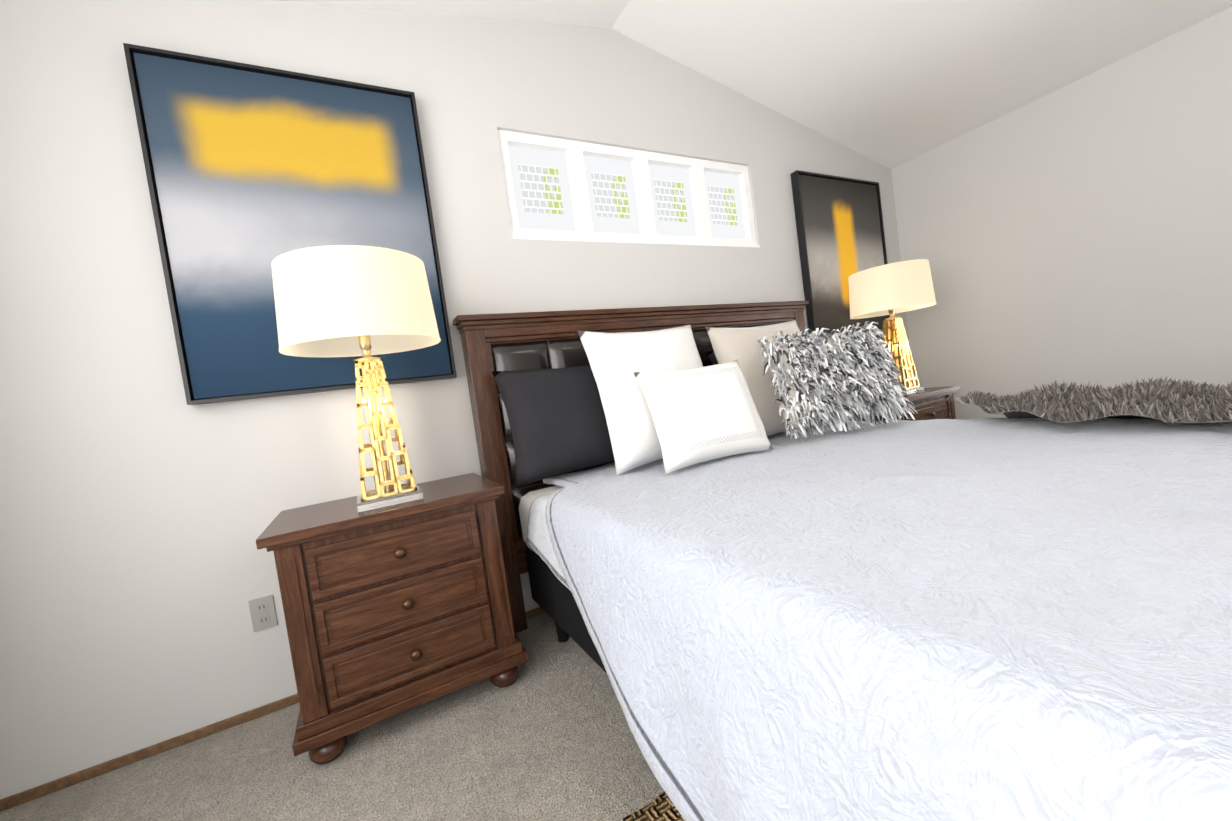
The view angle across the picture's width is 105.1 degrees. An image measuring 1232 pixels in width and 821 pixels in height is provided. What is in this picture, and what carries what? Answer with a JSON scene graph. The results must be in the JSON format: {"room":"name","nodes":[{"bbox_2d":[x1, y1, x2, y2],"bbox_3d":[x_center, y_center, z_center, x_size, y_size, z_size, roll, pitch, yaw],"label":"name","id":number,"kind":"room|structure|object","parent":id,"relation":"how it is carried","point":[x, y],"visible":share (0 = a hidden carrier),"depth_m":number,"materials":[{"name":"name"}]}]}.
{"room":"bedroom","nodes":[
{"label":"bedroom","id":0,"kind":"room"},
{"bbox_2d":[0,612,664,820],"bbox_3d":[1.637,0.796,0.929,6.030,0.060,4.500,-9,3,-28],"label":"floor","id":1,"kind":"structure","parent":0,"point":[547,735],"depth_m":1.41,"materials":[{"name":"carpet"}]},
{"bbox_2d":[256,473,527,764],"bbox_3d":[-0.776,0.684,1.734,0.714,0.732,0.519,-9,3,-28],"label":"nightstand","id":2,"kind":"object","parent":1,"relation":"on","point":[392,610],"visible":1,"depth_m":1.51,"materials":[{"name":"brown wood"}]},
{"bbox_2d":[271,245,440,511],"bbox_3d":[-0.855,-0.107,1.647,0.495,0.862,0.495,-9,3,-28],"label":"lamp","id":3,"kind":"object","parent":2,"relation":"on","point":[366,302],"visible":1,"depth_m":1.50,"materials":[{"name":"white fabric"}]},
{"bbox_2d":[622,792,684,820],"bbox_3d":[1.384,0.793,0.917,2.248,0.012,1.668,-9,3,-28],"label":"jute rug","id":4,"kind":"object","parent":1,"relation":"on","point":[661,807],"depth_m":1.12,"materials":[{"name":"beige wicker"}]},
{"bbox_2d":[452,301,1231,820],"bbox_3d":[0.845,0.126,1.608,2.309,1.414,2.320,-9,3,-28],"label":"bed","id":5,"kind":"object","parent":1,"relation":"on","point":[982,619],"visible":0.77,"depth_m":0.80,"materials":[{"name":"white fabric"}]},
{"bbox_2d":[492,365,614,486],"bbox_3d":[-0.122,0.018,2.152,0.803,0.487,0.230,-9,3,-28],"label":"pillow","id":6,"kind":"object","parent":5,"relation":"on","point":[557,421],"visible":0.65,"depth_m":1.99,"materials":[{"name":"black fabric"}]},
{"bbox_2d":[578,325,702,474],"bbox_3d":[0.189,-0.084,2.145,0.648,0.618,0.268,-9,3,-28],"label":"euro pillow","id":7,"kind":"object","parent":5,"relation":"on","point":[616,360],"visible":0.6,"depth_m":2.00,"materials":[{"name":"white fabric"}]},
{"bbox_2d":[633,360,773,473],"bbox_3d":[0.377,0.005,1.995,0.540,0.408,0.236,-9,3,-23],"label":"pillow","id":8,"kind":"object","parent":5,"relation":"on","point":[702,414],"visible":1,"depth_m":1.92,"materials":[{"name":"white fabric"}]},
{"bbox_2d":[707,351,717,364],"bbox_3d":[0.905,-0.139,2.711,0.803,0.487,0.231,-9,3,-28],"label":"pillow","id":9,"kind":"object","parent":5,"relation":"on","point":[712,357],"depth_m":2.57,"materials":[{"name":"black fabric"}]},
{"bbox_2d":[705,320,828,435],"bbox_3d":[0.807,-0.172,2.461,0.645,0.599,0.254,-9,3,-28],"label":"euro pillow","id":10,"kind":"object","parent":5,"relation":"on","point":[741,345],"visible":0.4,"depth_m":2.34,"materials":[{"name":"beige fabric"}]},
{"bbox_2d":[758,321,914,439],"bbox_3d":[1.039,-0.163,2.234,0.711,0.503,0.312,-8,3,-14],"label":"pillow","id":11,"kind":"object","parent":5,"relation":"on","point":[840,380],"visible":1,"depth_m":2.16,"materials":[{"name":"white fabric"}]},
{"bbox_2d":[542,413,1231,820],"bbox_3d":[0.919,0.473,1.575,2.309,0.640,2.209,-9,3,-28],"label":"duvet","id":12,"kind":"object","parent":5,"relation":"on","point":[976,619],"depth_m":0.76,"materials":[{"name":"white fabric"}]},
{"bbox_2d":[955,376,1231,422],"bbox_3d":[1.805,0.135,1.540,0.803,0.498,1.279,-9,3,-28],"label":"fur throw","id":13,"kind":"object","parent":5,"relation":"on","point":[1166,400],"visible":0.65,"depth_m":1.58,"materials":[{"name":"grey fur"}]},
{"bbox_2d":[850,386,959,420],"bbox_3d":[1.914,0.253,3.212,0.714,0.732,0.519,-9,3,-28],"label":"nightstand","id":14,"kind":"object","parent":1,"relation":"on","point":[933,403],"visible":0.1,"depth_m":3.03,"materials":[{"name":"brown wood"}]},
{"bbox_2d":[848,259,936,394],"bbox_3d":[1.836,-0.539,3.124,0.495,0.862,0.495,-9,3,-28],"label":"lamp","id":15,"kind":"object","parent":14,"relation":"on","point":[891,289],"visible":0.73,"depth_m":2.98,"materials":[{"name":"white fabric"}]},
{"bbox_2d":[0,0,914,798],"bbox_3d":[0.054,-0.715,2.603,5.300,3.200,0.120,-9,3,-28],"label":"wall","id":16,"kind":"structure","parent":0,"point":[133,514],"depth_m":1.67,"materials":[{"name":"grey paint"}]},
{"bbox_2d":[248,595,277,631],"bbox_3d":[-1.307,0.750,1.748,0.072,0.116,0.008,-9,3,-28],"label":"electrical outlet","id":17,"kind":"object","parent":16,"relation":"attached to","point":[262,612],"visible":1,"depth_m":1.75,"materials":[{"name":"grey plastic"}]},
{"bbox_2d":[0,607,544,811],"bbox_3d":[0.298,0.850,2.617,5.060,0.034,0.013,-9,3,-28],"label":"baseboard","id":18,"kind":"structure","parent":16,"relation":"attached to","point":[11,801],"depth_m":1.57,"materials":[{"name":"brown wood"}]},
{"bbox_2d":[123,43,456,404],"bbox_3d":[-1.173,-0.680,1.828,0.900,1.210,0.052,-9,3,-28],"label":"picture frame","id":19,"kind":"object","parent":16,"relation":"attached to","point":[253,172],"visible":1,"depth_m":1.74,"materials":[{"name":"black"}]},
{"bbox_2d":[497,129,759,246],"bbox_3d":[0.162,-1.185,2.648,1.622,0.522,0.076,-9,3,-28],"label":"picture frame","id":20,"kind":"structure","parent":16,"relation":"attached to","point":[563,189],"depth_m":2.59,"materials":[{"name":"white paper"}]},
{"bbox_2d":[790,170,889,334],"bbox_3d":[1.643,-1.101,3.374,0.900,1.100,0.052,-9,3,-28],"label":"picture frame","id":21,"kind":"object","parent":16,"relation":"attached to","point":[840,230],"visible":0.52,"depth_m":3.30,"materials":[{"name":"black"}]},
{"bbox_2d":[265,0,1231,168],"bbox_3d":[2.668,-2.161,1.241,8.940,0.610,5.080,-9,3,-28],"label":"ceiling","id":22,"kind":"structure","parent":0,"point":[891,84],"depth_m":2.56,"materials":[{"name":"white paint"}]},
{"bbox_2d":[892,7,1231,419],"bbox_3d":[3.027,-1.112,2.508,0.120,3.200,2.890,-9,3,-28],"label":"wall","id":23,"kind":"structure","parent":0,"point":[1078,232],"depth_m":2.80,"materials":[{"name":"grey paint"}]}
]}

